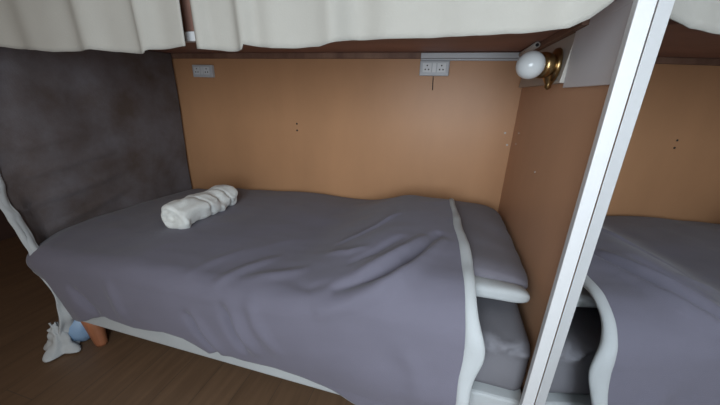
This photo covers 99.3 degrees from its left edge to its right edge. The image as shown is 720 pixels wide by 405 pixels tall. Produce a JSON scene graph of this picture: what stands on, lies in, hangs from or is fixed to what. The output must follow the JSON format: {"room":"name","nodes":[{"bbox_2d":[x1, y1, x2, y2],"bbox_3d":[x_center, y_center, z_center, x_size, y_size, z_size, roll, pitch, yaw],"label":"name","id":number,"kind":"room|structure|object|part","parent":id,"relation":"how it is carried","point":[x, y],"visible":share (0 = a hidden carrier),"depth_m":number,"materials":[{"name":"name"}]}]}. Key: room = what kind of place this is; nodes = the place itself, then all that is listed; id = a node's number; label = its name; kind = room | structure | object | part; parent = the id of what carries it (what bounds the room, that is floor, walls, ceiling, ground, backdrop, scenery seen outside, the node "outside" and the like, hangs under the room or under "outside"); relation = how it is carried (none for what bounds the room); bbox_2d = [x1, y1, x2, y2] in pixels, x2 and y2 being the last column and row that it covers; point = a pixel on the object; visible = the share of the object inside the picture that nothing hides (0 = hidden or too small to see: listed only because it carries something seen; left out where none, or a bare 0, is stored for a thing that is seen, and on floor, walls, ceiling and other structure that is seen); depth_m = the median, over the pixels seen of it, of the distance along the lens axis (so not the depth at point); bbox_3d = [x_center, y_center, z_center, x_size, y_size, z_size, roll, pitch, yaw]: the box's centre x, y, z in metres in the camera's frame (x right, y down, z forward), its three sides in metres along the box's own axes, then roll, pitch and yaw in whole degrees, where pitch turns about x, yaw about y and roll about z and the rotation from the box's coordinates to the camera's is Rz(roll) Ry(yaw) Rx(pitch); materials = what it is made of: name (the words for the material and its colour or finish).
{"room":"dormitory","nodes":[
{"label":"dormitory","id":0,"kind":"room"},
{"bbox_2d":[0,209,16,240],"bbox_3d":[-3.046,-0.408,0.538,0.050,2.450,3.850,7,20,14],"label":"wall","id":1,"kind":"structure","parent":0,"point":[7,231],"depth_m":2.28,"materials":[{"name":"brown wood"}]},
{"bbox_2d":[0,235,354,404],"bbox_3d":[-0.939,1.027,0.414,4.400,0.050,3.850,7,20,14],"label":"floor","id":2,"kind":"structure","parent":0,"point":[129,369],"depth_m":1.26,"materials":[{"name":"brown wood"}]},
{"bbox_2d":[68,320,89,340],"bbox_3d":[-1.278,0.556,1.396,0.134,0.151,0.121,7,20,14],"label":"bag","id":3,"kind":"object","parent":2,"relation":"on","point":[77,332],"visible":0.37,"depth_m":1.35,"materials":[{"name":"plastic"}]},
{"bbox_2d":[71,317,521,404],"bbox_3d":[-0.280,0.449,1.537,1.777,0.318,0.945,7,20,14],"label":"bunk","id":4,"kind":"object","parent":2,"relation":"on","point":[481,393],"visible":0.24,"depth_m":1.12,"materials":[{"name":"fabric"}]},
{"bbox_3d":[-1.200,0.565,1.386,0.108,0.149,0.075,7,20,14],"label":"leg","id":5,"kind":"part","parent":4,"relation":"part of","materials":[{"name":"orange wood"}]},
{"bbox_2d":[474,296,529,390],"bbox_3d":[-0.278,0.214,1.443,1.778,0.184,0.934,7,20,14],"label":"mattress","id":6,"kind":"object","parent":4,"relation":"on","point":[507,347],"visible":0.02,"depth_m":0.84,"materials":[{"name":"grey fabric"}]},
{"bbox_2d":[26,188,484,404],"bbox_3d":[-0.426,0.182,1.440,1.806,0.475,1.038,7,20,14],"label":"duvet","id":7,"kind":"object","parent":6,"relation":"on","point":[368,302],"visible":0.9,"depth_m":1.01,"materials":[{"name":"grey fabric"}]},
{"bbox_2d":[161,185,237,228],"bbox_3d":[-0.755,0.013,1.462,0.171,0.134,0.366,7,20,14],"label":"rolled towel","id":8,"kind":"object","parent":7,"relation":"on","point":[182,213],"visible":0.98,"depth_m":1.36,"materials":[{"name":"white fabric"}]},
{"bbox_2d":[455,201,529,302],"bbox_3d":[0.379,0.129,1.264,0.465,0.129,0.814,7,20,14],"label":"pillow","id":9,"kind":"object","parent":6,"relation":"on","point":[499,272],"visible":0.44,"depth_m":0.99,"materials":[{"name":"fabric"}]},
{"bbox_2d":[498,83,633,404],"bbox_3d":[0.613,0.098,1.138,0.020,1.298,1.006,7,20,14],"label":"panel","id":10,"kind":"object","parent":2,"relation":"on","point":[555,128],"visible":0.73,"depth_m":0.92,"materials":[{"name":"brown laminate"}]},
{"bbox_2d":[519,33,574,87],"bbox_3d":[0.656,-0.491,1.107,0.021,0.129,0.574,7,20,14],"label":"board","id":11,"kind":"object","parent":10,"relation":"attached to","point":[566,44],"visible":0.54,"depth_m":0.90,"materials":[{"name":"grey paint"}]},
{"bbox_2d":[516,47,562,89],"bbox_3d":[0.531,-0.392,0.895,0.166,0.116,0.081,-6,21,-22],"label":"wall lamp","id":12,"kind":"object","parent":11,"relation":"attached to","point":[546,66],"visible":0.98,"depth_m":0.86,"materials":[{"name":"white glass"}]},
{"bbox_3d":[0.485,-0.394,0.877,0.068,0.076,0.076,-6,21,-20],"label":"lamp shade","id":13,"kind":"part","parent":12,"relation":"part of","materials":[{"name":"white glass"}]},
{"bbox_2d":[563,0,658,87],"bbox_3d":[0.536,-0.551,0.585,0.010,0.613,0.400,7,20,14],"label":"board","id":14,"kind":"object","parent":10,"relation":"attached to","point":[596,46],"visible":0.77,"depth_m":0.67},
{"bbox_2d":[519,0,657,404],"bbox_3d":[0.445,-0.282,0.490,0.026,2.440,0.018,7,20,14],"label":"post","id":15,"kind":"object","parent":2,"relation":"on","point":[642,11],"visible":1,"depth_m":0.57,"materials":[{"name":"white metal"}]},
{"bbox_2d":[535,0,719,404],"bbox_3d":[0.421,-0.088,0.230,0.024,2.190,0.601,4,20,7],"label":"wall mirror","id":16,"kind":"object","parent":2,"relation":"on","point":[639,324],"visible":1,"depth_m":0.44,"materials":[{"name":"clear glass"}]},
{"bbox_2d":[172,59,521,211],"bbox_3d":[-0.391,-0.753,1.719,4.400,2.450,0.050,7,20,14],"label":"wall","id":17,"kind":"structure","parent":0,"point":[368,129],"depth_m":1.71,"materials":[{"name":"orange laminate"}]},
{"bbox_2d":[192,65,214,76],"bbox_3d":[-0.936,-0.785,1.827,0.140,0.068,0.028,7,20,14],"label":"wall socket","id":18,"kind":"object","parent":17,"relation":"attached to","point":[198,70],"visible":1,"depth_m":1.81,"materials":[{"name":"grey plastic"}]},
{"bbox_2d":[149,0,615,58],"bbox_3d":[-0.352,-0.689,1.188,2.050,0.249,0.935,7,20,14],"label":"bunk","id":19,"kind":"object","parent":17,"relation":"attached to","point":[412,48],"visible":0.14,"depth_m":1.37,"materials":[{"name":"grey paint"}]},
{"bbox_2d":[0,0,185,53],"bbox_3d":[-1.146,-0.723,0.852,1.479,0.563,0.040,7,20,14],"label":"curtain","id":20,"kind":"object","parent":19,"relation":"hanging from","point":[128,26],"visible":1,"depth_m":0.82,"materials":[{"name":"beige fabric"}]},
{"bbox_2d":[0,47,191,361],"bbox_3d":[-1.206,-0.108,1.553,0.233,1.290,1.048,7,20,14],"label":"curtain","id":21,"kind":"object","parent":19,"relation":"hanging from","point":[86,134],"visible":0.84,"depth_m":1.42,"materials":[{"name":"fabric"}]},
{"bbox_3d":[-0.719,-0.467,0.873,1.310,0.023,0.023,7,20,14],"label":"rail","id":22,"kind":"part","parent":19,"relation":"part of","materials":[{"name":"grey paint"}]},
{"bbox_2d":[190,0,613,51],"bbox_3d":[0.029,-0.588,0.564,0.877,0.557,0.047,7,20,13],"label":"curtain","id":23,"kind":"object","parent":19,"relation":"hanging from","point":[222,25],"visible":1,"depth_m":0.65,"materials":[{"name":"beige fabric"}]},
{"bbox_2d":[419,61,449,75],"bbox_3d":[0.362,-0.652,1.488,0.140,0.068,0.028,7,20,14],"label":"wall socket","id":24,"kind":"object","parent":17,"relation":"attached to","point":[427,68],"visible":1,"depth_m":1.48,"materials":[{"name":"grey plastic"}]},
{"bbox_2d":[421,42,539,60],"bbox_3d":[0.475,-0.637,1.301,0.449,0.035,0.316,7,20,14],"label":"cable conduit","id":25,"kind":"object","parent":17,"relation":"attached to","point":[499,56],"visible":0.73,"depth_m":1.41,"materials":[{"name":"grey plastic"}]}
]}

